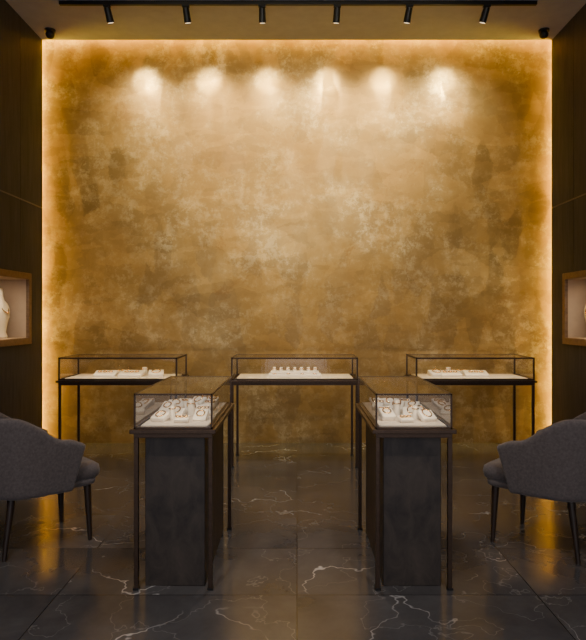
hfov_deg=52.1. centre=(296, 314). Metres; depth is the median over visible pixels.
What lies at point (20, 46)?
wall
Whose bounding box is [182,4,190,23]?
track spotlight
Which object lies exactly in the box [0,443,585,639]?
floor
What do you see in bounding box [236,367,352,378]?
tray
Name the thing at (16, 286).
wall niche
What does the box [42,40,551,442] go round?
wall
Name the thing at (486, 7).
track spotlight
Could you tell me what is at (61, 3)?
rail
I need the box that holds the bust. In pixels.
[0,289,9,338]
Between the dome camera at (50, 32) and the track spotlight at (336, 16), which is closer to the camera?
the track spotlight at (336, 16)
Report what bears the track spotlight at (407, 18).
attached to the rail
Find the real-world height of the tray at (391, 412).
0.100 m
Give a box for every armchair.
[0,413,99,561]
[483,412,585,563]
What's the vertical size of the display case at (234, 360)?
1.010 m
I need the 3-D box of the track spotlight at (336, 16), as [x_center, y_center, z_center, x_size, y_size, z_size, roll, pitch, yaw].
[0.377,-2.843,5.684,0.076,0.158,0.109,0,0,0]
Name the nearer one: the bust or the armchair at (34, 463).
the armchair at (34, 463)
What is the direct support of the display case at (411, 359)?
on the floor
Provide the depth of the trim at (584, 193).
6.03 m
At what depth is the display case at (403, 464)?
3.10 m
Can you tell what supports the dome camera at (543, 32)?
attached to the ceiling
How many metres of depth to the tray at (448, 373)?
5.68 m
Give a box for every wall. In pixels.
[0,0,41,427]
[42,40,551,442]
[552,4,585,423]
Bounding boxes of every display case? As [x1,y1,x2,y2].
[55,354,188,441]
[129,376,233,590]
[231,354,357,467]
[355,376,456,590]
[404,354,536,440]
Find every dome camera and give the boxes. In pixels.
[44,27,55,38]
[538,27,549,38]
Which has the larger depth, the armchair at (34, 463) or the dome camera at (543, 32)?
the dome camera at (543, 32)
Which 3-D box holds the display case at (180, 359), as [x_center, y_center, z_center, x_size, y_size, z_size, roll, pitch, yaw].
[-1.645,0.895,5.750,1.126,1.010,0.536,0,0,0]
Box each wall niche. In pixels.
[0,269,31,346]
[562,270,585,345]
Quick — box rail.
[59,1,536,5]
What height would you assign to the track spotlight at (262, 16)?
0.158 m
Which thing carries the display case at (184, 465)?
on the floor
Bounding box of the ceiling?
[6,0,585,39]
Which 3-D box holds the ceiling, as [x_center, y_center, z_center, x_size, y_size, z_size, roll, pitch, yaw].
[0.000,-3.107,2.680,6.200,0.300,7.760,0,0,0]
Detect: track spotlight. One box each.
[103,4,113,23]
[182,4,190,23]
[258,4,265,22]
[333,4,340,22]
[403,4,412,23]
[479,4,490,23]
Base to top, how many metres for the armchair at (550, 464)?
0.819 m
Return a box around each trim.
[0,190,41,207]
[552,193,585,207]
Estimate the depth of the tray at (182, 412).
3.25 m
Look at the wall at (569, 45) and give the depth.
6.06 m
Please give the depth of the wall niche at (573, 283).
6.09 m
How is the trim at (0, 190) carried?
attached to the wall at (20, 46)
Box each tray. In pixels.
[65,367,174,378]
[141,395,210,426]
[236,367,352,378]
[377,397,445,426]
[417,367,527,378]
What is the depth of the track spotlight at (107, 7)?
5.66 m
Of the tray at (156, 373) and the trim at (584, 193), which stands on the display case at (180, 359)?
the tray at (156, 373)

